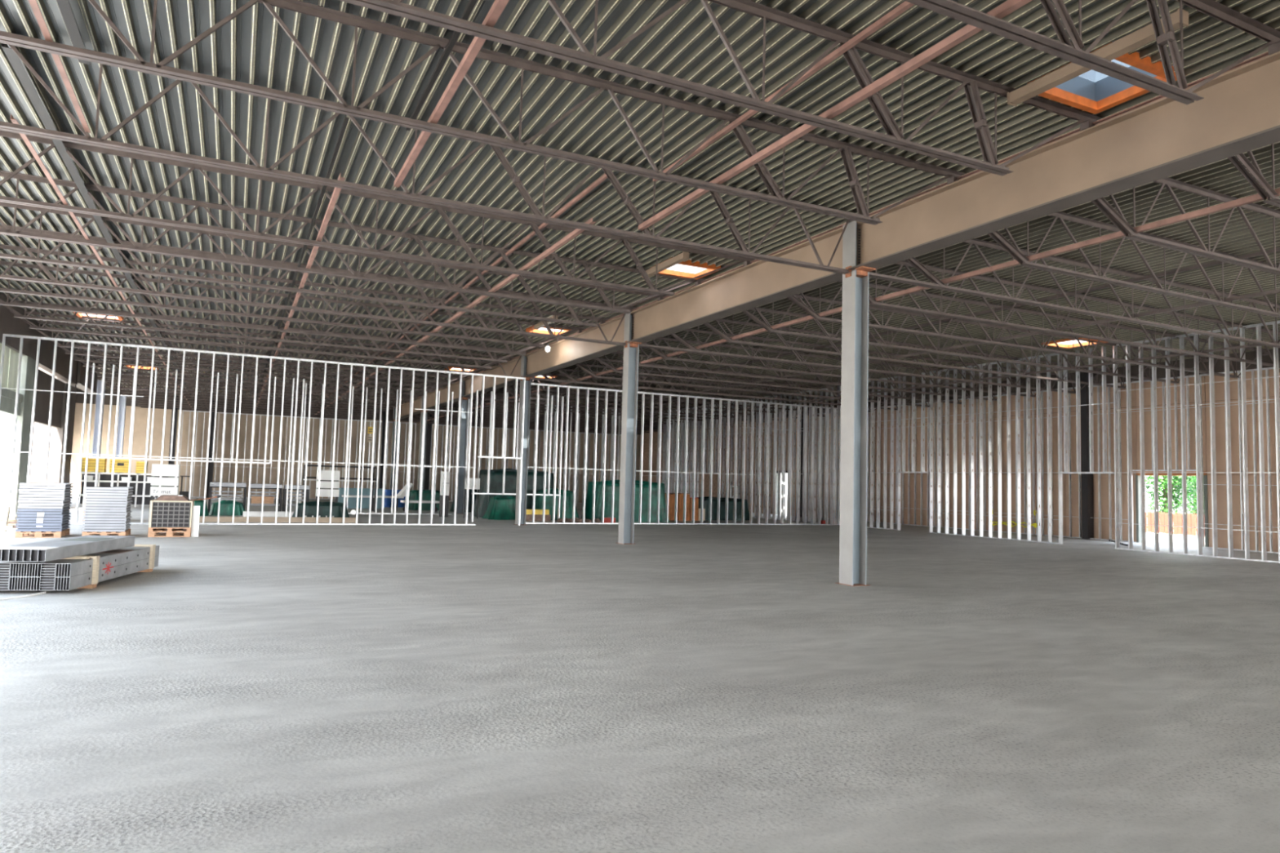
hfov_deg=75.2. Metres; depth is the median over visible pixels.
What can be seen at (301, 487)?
frame
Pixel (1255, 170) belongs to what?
joist
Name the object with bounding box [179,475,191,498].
frame
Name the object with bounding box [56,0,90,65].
bridging angle
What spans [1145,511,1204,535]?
picket fence
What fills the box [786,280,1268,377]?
joist
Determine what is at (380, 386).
joist
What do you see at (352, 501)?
stack
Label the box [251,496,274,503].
box
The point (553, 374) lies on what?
joist
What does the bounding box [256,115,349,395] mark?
bridging angle
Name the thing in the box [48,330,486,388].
joist
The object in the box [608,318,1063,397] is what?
joist
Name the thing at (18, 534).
wooden pallet
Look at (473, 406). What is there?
joist
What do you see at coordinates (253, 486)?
frame
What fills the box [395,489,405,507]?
barrel
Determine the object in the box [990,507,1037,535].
caution tape
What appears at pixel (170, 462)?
steel column
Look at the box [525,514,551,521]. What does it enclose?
crate
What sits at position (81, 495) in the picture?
shelf
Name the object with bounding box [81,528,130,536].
wooden pallet
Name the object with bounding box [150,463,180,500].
box
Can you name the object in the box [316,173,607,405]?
bridging angle
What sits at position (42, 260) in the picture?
joist
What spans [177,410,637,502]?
wall
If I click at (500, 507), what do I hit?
heap
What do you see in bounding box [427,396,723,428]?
joist
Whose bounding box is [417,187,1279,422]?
bridging angle
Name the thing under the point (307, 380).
joist
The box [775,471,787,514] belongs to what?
door
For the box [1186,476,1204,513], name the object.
leafy tree
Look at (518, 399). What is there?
wall
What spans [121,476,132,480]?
storage bin
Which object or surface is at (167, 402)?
joist
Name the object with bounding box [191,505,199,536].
leaning board
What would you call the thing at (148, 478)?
storage bin
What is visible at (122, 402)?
steel column
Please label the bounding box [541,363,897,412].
joist
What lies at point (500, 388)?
joist
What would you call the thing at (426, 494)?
heap
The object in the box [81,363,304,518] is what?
wall
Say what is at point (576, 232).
bridging angle
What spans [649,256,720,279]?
skylight
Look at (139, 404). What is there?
joist
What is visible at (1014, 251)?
joist
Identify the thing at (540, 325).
header
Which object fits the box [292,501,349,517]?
heap
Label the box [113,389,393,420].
joist
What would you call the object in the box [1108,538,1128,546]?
pile
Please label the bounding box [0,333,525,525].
wall
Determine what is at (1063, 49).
joist
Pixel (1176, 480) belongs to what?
leafy tree
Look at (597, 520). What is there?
stone
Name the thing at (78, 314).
skylight
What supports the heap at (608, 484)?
on the floor
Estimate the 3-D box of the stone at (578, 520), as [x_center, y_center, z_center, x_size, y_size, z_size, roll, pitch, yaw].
[-2.427,3.746,33.172,0.273,0.175,0.248,4,-4,-26]
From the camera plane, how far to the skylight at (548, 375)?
38.54 m
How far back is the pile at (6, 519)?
20.15 m
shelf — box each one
[79,493,158,497]
[80,471,151,475]
[80,480,151,483]
[249,502,279,506]
[302,479,375,481]
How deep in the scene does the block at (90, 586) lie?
11.15 m
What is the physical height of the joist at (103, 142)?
1.056 m
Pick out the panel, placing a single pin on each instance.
(704, 509)
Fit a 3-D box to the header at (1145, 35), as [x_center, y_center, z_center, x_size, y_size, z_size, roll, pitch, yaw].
[4.847,-3.929,8.969,0.140,0.140,2.000,4,-4,-26]
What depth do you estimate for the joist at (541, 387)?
37.85 m
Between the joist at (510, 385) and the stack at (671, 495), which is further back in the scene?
the joist at (510, 385)
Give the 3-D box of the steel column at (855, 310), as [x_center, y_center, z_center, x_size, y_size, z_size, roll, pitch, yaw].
[3.724,-0.428,14.280,0.400,6.250,0.560,4,-4,-26]
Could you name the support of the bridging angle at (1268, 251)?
attached to the joist at (598, 359)
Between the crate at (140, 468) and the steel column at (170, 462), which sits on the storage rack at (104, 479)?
the crate at (140, 468)
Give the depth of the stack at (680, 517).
37.56 m
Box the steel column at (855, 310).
[835,221,875,586]
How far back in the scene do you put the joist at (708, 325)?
24.44 m
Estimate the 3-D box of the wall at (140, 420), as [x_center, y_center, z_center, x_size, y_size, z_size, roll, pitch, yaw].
[-16.911,1.939,58.645,39.604,6.500,0.270,4,-4,-26]
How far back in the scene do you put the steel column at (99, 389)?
40.04 m
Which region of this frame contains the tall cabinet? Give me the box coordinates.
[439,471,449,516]
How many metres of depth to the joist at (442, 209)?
13.96 m
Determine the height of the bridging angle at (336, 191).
0.065 m
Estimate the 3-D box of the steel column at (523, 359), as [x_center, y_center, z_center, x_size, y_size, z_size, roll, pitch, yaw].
[-4.263,0.477,30.542,0.400,6.250,0.560,4,-4,-26]
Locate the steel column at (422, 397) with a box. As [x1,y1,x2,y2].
[417,395,427,489]
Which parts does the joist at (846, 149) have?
bearing seat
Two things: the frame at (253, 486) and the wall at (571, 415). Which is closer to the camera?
the frame at (253, 486)
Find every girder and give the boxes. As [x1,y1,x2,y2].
[393,395,421,419]
[421,380,459,410]
[461,355,521,397]
[521,313,624,377]
[625,223,845,342]
[848,51,1279,269]
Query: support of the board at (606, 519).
on the floor
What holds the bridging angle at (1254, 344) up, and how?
attached to the joist at (598, 359)
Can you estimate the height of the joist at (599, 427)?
1.011 m
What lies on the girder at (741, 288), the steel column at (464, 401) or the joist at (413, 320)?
the joist at (413, 320)
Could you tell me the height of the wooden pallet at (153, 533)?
0.155 m
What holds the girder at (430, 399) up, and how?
attached to the steel column at (422, 397)
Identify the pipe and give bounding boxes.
[190,494,221,500]
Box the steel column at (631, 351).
[617,313,641,544]
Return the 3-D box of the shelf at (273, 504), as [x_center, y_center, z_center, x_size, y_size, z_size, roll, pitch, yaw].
[-14.975,3.104,33.132,1.090,0.080,0.500,4,-4,-26]
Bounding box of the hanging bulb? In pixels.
[545,341,550,351]
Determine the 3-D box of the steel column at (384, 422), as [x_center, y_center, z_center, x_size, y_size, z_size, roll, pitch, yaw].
[-17.462,1.936,56.572,0.400,6.210,0.440,4,-4,-26]
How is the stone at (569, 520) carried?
on the floor
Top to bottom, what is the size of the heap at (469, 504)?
1.543 m
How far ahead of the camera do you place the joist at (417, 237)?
15.57 m
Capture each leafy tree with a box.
[1145,475,1195,532]
[1173,480,1199,514]
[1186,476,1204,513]
[1191,475,1204,490]
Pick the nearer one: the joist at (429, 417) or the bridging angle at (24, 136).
the bridging angle at (24, 136)
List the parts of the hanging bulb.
bulb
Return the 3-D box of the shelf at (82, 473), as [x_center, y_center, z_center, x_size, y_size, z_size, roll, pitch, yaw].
[-22.601,2.045,36.139,2.900,0.070,0.900,4,-4,-26]
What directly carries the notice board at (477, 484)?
on the floor
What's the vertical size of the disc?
0.170 m
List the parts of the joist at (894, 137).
bearing seat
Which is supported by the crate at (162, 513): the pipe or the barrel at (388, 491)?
the pipe
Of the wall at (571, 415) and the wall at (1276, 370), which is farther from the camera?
the wall at (571, 415)
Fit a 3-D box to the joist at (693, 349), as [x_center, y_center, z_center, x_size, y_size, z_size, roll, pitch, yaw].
[8.705,-2.181,27.009,19.670,1.036,0.168,4,-4,-26]
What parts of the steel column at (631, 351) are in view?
seat plate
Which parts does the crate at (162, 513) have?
post, post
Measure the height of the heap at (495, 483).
2.127 m
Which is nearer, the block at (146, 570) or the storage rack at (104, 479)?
the block at (146, 570)
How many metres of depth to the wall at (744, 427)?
34.57 m
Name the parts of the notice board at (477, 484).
leg, panel, leg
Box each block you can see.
[76,584,96,588]
[137,568,152,572]
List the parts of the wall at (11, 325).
clerestory panel, header panel, clerestory panel, header panel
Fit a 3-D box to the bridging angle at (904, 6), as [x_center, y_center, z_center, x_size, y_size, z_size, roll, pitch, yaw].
[2.622,-4.075,7.929,0.055,0.055,10.900,4,-4,-26]
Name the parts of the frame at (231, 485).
leg, rail, rail, rail, frame, leg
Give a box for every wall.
[0,292,97,517]
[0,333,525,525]
[69,387,640,502]
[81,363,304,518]
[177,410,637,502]
[298,382,453,515]
[463,394,519,513]
[471,390,564,521]
[525,382,838,524]
[533,404,685,511]
[642,347,1279,551]
[662,376,901,530]
[806,367,1278,553]
[928,353,1062,544]
[1112,320,1279,563]
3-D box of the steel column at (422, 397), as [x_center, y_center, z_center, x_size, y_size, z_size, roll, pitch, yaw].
[-12.251,1.383,46.803,0.400,6.250,0.560,4,-4,-26]
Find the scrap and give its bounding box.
[0,517,17,528]
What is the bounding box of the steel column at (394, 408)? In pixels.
[389,407,398,490]
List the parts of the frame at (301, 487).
leg, leg, rail, rail, rail, frame, leg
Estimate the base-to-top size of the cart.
0.520 m
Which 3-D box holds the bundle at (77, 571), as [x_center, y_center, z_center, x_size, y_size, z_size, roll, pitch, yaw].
[-8.165,1.964,11.944,1.350,0.380,3.020,2,-4,-11]
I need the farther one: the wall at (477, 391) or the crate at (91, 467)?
the crate at (91, 467)
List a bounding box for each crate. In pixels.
[81,457,106,472]
[109,458,128,472]
[135,461,147,473]
[148,498,194,527]
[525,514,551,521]
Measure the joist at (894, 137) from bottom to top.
1.011 m
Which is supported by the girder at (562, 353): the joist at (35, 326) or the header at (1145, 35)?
the joist at (35, 326)
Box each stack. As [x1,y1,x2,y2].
[337,487,385,508]
[665,493,678,520]
[673,492,689,520]
[689,497,698,520]
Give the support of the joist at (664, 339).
on the girder at (562, 353)
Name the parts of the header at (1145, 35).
plate, plate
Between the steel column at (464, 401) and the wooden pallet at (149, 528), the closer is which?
the wooden pallet at (149, 528)
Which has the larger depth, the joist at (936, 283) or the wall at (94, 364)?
the wall at (94, 364)
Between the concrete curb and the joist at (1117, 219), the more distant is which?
the concrete curb
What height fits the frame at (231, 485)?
1.210 m
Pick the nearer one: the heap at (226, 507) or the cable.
the cable
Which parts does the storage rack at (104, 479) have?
post, post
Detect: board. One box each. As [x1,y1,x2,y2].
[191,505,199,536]
[463,478,479,518]
[604,517,615,523]
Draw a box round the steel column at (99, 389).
[90,379,105,474]
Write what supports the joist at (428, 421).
attached to the steel column at (394, 408)
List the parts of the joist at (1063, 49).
bearing seat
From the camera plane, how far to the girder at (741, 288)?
17.74 m
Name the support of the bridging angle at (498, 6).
attached to the joist at (1063, 49)
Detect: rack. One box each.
[79,471,158,506]
[302,464,377,511]
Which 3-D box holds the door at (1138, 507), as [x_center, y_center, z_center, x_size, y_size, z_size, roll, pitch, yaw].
[18.574,2.847,28.966,0.310,2.540,2.440,4,-4,-26]
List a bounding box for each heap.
[194,498,208,515]
[208,500,244,515]
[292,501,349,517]
[408,489,439,510]
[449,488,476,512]
[473,468,554,517]
[481,494,515,519]
[534,488,579,519]
[581,480,669,522]
[695,496,749,520]
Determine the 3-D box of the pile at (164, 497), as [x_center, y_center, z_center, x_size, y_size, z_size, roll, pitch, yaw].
[-11.644,1.768,20.726,0.720,0.135,0.910,4,-4,-26]
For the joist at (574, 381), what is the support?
attached to the steel column at (523, 359)
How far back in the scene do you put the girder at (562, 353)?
26.27 m
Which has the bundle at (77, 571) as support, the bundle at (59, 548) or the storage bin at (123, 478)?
the bundle at (59, 548)
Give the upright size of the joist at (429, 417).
1.011 m
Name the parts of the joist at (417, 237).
bearing seat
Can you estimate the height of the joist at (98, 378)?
1.011 m
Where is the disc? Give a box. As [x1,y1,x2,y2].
[351,509,355,515]
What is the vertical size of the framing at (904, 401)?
4.020 m
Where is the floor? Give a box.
[0,495,1279,852]
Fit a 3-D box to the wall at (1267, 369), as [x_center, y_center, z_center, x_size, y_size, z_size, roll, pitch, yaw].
[15.848,1.479,33.914,0.101,5.798,29.005,4,-4,-26]
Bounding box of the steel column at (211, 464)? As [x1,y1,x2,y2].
[205,398,217,497]
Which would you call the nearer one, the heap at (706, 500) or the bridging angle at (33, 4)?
the bridging angle at (33, 4)
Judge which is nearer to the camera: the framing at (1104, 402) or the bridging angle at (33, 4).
the bridging angle at (33, 4)
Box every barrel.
[384,488,394,506]
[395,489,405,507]
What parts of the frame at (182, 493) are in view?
post, motor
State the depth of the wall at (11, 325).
28.84 m
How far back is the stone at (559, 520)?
32.74 m
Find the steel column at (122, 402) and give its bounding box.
[115,395,126,475]
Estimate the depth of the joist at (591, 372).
32.39 m
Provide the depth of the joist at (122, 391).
43.07 m
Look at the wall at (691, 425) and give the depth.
40.68 m
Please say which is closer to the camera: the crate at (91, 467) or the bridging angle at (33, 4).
the bridging angle at (33, 4)
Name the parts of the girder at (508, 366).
rail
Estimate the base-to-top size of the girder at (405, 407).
0.910 m
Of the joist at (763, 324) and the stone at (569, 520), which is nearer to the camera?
the joist at (763, 324)
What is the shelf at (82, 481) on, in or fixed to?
attached to the storage rack at (104, 479)
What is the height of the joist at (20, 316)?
1.011 m
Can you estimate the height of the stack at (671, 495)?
1.230 m
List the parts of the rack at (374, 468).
post, rail, rail, post, post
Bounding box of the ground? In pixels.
[780,494,1197,546]
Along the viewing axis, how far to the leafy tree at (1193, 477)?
38.84 m
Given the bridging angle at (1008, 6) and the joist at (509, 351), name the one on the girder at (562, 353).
the joist at (509, 351)
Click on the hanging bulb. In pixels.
(547, 348)
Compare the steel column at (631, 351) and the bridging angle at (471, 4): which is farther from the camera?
the steel column at (631, 351)
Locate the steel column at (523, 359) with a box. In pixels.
[514,355,532,524]
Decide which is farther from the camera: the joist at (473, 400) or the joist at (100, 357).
the joist at (473, 400)
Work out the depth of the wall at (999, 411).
29.95 m
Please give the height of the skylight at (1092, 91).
0.565 m
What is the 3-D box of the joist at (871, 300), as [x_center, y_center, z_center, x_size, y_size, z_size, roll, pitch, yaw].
[11.900,-2.555,20.505,19.670,1.011,0.168,4,-4,-26]
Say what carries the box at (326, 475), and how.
on the floor
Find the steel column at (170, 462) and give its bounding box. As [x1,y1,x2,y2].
[168,395,178,464]
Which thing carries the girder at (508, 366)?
attached to the steel column at (464, 401)
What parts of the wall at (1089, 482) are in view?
wall panel, wall panel, wall panel, wall panel, wall panel, wall panel, wall panel, wall panel, wall panel, wall panel, wall panel, wall panel, wall panel, wall panel, wall panel, wall panel, wall panel, wall panel, wall panel, wall panel, wall post, wall panel, wall panel, wall panel, wall panel, wall panel, wall panel, wall panel, wall panel, wall panel, wall panel, wall panel, wall panel, wall panel, wall panel, wall panel, wall panel, wall panel, wall panel, wall post, wall panel, wall panel, wall panel, wall panel, wall panel, wall panel, wall panel, wall panel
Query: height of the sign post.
4.400 m
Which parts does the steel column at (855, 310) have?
plate, seat plate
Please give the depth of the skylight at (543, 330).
26.69 m
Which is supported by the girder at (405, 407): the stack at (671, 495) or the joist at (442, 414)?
the joist at (442, 414)
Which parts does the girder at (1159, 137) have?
rail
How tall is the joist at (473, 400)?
1.011 m
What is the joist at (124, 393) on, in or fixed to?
on the girder at (405, 407)
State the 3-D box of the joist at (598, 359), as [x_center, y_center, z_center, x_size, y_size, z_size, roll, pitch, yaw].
[6.309,-1.921,31.888,19.670,1.011,0.168,4,-4,-26]
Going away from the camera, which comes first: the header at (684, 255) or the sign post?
the header at (684, 255)
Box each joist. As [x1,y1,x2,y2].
[0,0,964,225]
[0,31,856,274]
[0,129,755,296]
[0,170,706,313]
[0,202,666,327]
[0,224,635,346]
[0,244,609,347]
[0,260,586,355]
[0,278,561,362]
[3,288,543,368]
[9,299,529,379]
[26,311,514,379]
[35,320,501,384]
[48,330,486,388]
[57,336,477,391]
[66,343,467,395]
[74,350,457,398]
[84,355,448,401]
[91,361,439,404]
[97,369,423,408]
[97,371,431,406]
[97,376,413,413]
[99,373,419,411]
[105,381,405,414]
[105,383,401,417]
[110,386,395,418]
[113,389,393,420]
[338,0,1102,176]
[400,408,655,434]
[412,409,649,434]
[426,405,665,433]
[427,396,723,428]
[427,403,676,431]
[432,401,691,431]
[433,390,735,426]
[439,400,708,429]
[468,382,807,421]
[469,391,751,425]
[473,387,764,424]
[477,372,827,418]
[480,384,788,422]
[513,373,837,417]
[529,351,926,410]
[530,368,873,413]
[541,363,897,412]
[574,351,955,407]
[586,328,1024,400]
[595,346,987,404]
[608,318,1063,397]
[635,307,1106,393]
[703,306,1151,388]
[742,293,1208,383]
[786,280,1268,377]
[796,241,1279,368]
[869,238,1279,347]
[903,0,1279,104]
[937,182,1279,318]
[1091,177,1279,275]
[1227,143,1279,207]
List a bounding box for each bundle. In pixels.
[0,535,134,561]
[0,544,159,590]
[15,482,74,531]
[81,486,133,531]
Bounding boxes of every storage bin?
[84,475,94,479]
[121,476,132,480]
[146,476,152,481]
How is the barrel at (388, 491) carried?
on the floor
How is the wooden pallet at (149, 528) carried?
on the wooden pallet at (153, 533)
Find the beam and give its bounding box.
[242,511,293,516]
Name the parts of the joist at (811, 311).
bearing seat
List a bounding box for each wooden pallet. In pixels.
[14,528,70,537]
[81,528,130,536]
[147,528,191,537]
[148,526,191,530]
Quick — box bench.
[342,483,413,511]
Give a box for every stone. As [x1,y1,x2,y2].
[556,518,562,522]
[566,518,572,522]
[575,518,582,522]
[594,518,600,522]
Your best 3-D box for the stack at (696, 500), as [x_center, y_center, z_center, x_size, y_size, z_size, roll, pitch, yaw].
[2.358,3.780,38.095,0.400,1.050,0.600,4,-4,-26]
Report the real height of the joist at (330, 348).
1.011 m
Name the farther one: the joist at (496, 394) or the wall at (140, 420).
the wall at (140, 420)
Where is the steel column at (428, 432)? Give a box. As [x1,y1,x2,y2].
[423,412,432,489]
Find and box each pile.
[0,506,17,533]
[155,494,190,501]
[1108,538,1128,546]
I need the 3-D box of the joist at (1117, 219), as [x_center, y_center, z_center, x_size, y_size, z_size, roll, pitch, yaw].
[14.297,-2.827,15.627,19.670,1.011,0.168,4,-4,-26]
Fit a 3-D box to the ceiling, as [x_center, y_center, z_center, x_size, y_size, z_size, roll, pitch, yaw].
[0.702,-3.318,21.892,39.040,0.078,82.300,4,-4,-26]
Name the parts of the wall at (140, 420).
wall panel, wall panel, wall panel, wall panel, wall panel, wall panel, wall panel, wall panel, wall panel, wall panel, wall panel, wall panel, wall panel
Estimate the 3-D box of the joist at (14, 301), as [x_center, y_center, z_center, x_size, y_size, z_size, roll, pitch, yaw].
[-11.429,-2.707,27.266,16.260,1.056,0.168,4,-4,-26]
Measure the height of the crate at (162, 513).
0.650 m
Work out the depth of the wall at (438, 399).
35.99 m
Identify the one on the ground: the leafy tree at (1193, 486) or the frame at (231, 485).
the leafy tree at (1193, 486)
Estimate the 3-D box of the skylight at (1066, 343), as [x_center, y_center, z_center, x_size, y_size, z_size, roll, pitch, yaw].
[13.609,-2.875,26.032,1.240,0.565,1.420,4,-4,-26]
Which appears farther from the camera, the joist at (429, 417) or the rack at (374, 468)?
the joist at (429, 417)
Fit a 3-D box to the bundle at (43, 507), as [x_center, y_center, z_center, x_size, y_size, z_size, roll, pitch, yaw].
[-13.980,1.878,19.547,0.886,1.102,1.154,4,-4,-26]
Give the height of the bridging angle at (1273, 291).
0.060 m
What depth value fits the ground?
34.83 m
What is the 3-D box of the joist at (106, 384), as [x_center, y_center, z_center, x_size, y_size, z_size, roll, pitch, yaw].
[-22.610,-1.462,50.030,16.260,1.011,0.168,4,-4,-26]
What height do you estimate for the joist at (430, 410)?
1.011 m
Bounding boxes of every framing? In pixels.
[898,372,929,472]
[1060,346,1114,473]
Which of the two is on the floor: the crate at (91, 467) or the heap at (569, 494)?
the heap at (569, 494)
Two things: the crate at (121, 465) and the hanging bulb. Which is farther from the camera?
the crate at (121, 465)
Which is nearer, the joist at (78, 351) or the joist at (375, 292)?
the joist at (375, 292)
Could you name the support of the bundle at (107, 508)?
on the wooden pallet at (127, 531)
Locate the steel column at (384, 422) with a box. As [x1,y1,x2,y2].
[378,409,388,488]
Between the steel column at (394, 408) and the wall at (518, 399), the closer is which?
the wall at (518, 399)
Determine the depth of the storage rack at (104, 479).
36.05 m
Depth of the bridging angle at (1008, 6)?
8.21 m
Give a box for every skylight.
[73,311,124,323]
[126,365,158,369]
[444,366,476,371]
[525,324,570,335]
[535,374,557,378]
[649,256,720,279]
[1026,40,1177,114]
[1041,337,1108,348]
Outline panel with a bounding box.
[697,508,705,520]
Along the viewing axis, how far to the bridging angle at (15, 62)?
12.44 m
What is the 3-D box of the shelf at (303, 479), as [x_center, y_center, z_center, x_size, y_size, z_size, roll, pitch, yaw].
[-13.582,2.451,37.701,3.100,0.050,0.800,4,-4,-26]
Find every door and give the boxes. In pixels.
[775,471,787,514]
[1135,471,1208,546]
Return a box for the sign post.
[367,425,373,488]
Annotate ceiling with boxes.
[0,0,1279,422]
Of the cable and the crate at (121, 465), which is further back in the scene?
the crate at (121, 465)
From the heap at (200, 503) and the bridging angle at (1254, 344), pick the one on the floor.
the heap at (200, 503)
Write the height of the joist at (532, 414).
1.011 m
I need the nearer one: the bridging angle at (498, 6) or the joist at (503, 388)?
the bridging angle at (498, 6)
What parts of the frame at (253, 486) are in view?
rail, rail, frame, leg, leg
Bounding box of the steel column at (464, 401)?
[456,379,469,514]
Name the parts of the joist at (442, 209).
bearing seat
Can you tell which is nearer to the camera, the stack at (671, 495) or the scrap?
the scrap
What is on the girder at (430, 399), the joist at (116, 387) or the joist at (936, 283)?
the joist at (116, 387)
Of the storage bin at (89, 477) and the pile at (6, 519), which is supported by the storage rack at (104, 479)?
the storage bin at (89, 477)
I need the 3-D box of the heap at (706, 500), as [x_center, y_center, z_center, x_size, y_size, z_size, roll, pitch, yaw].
[3.757,3.947,40.220,3.142,1.086,2.025,4,-4,-26]
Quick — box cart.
[400,500,439,511]
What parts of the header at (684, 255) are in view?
plate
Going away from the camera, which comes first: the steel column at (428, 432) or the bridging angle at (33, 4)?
the bridging angle at (33, 4)
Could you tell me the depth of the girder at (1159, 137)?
10.46 m
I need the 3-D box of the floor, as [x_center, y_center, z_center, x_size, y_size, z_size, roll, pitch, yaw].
[0.606,3.197,21.314,38.700,0.200,82.000,4,-4,-26]
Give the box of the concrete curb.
[199,516,358,522]
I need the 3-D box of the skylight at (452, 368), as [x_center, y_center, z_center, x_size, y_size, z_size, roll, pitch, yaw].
[-7.830,-2.739,36.521,1.240,0.565,1.320,4,-4,-26]
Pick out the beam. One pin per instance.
(251, 513)
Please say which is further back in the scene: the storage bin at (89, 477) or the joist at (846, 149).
the storage bin at (89, 477)
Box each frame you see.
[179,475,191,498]
[207,482,246,513]
[246,483,282,511]
[281,484,309,511]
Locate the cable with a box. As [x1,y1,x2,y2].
[0,591,46,599]
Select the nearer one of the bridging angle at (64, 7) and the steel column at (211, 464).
the bridging angle at (64, 7)
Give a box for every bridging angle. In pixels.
[1,43,193,398]
[10,114,193,409]
[28,0,90,133]
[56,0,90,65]
[255,173,345,408]
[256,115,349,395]
[311,217,595,416]
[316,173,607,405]
[393,0,509,187]
[405,0,477,130]
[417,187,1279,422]
[495,288,1279,426]
[502,247,1279,415]
[568,341,1278,431]
[638,0,1032,231]
[653,1,914,182]
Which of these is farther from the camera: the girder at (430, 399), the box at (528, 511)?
the girder at (430, 399)
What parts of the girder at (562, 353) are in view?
rail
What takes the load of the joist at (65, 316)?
on the girder at (508, 366)
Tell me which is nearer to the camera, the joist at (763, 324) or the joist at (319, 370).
the joist at (763, 324)
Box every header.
[533,315,558,329]
[641,251,688,278]
[1007,8,1188,106]
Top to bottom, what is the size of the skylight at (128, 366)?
0.565 m
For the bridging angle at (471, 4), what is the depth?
9.34 m
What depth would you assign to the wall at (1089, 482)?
32.38 m
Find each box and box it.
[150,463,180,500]
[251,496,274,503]
[315,470,340,502]
[526,509,549,515]
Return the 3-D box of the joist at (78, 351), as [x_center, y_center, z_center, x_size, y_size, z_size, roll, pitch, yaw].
[-16.219,-2.186,37.021,16.260,1.011,0.168,4,-4,-26]

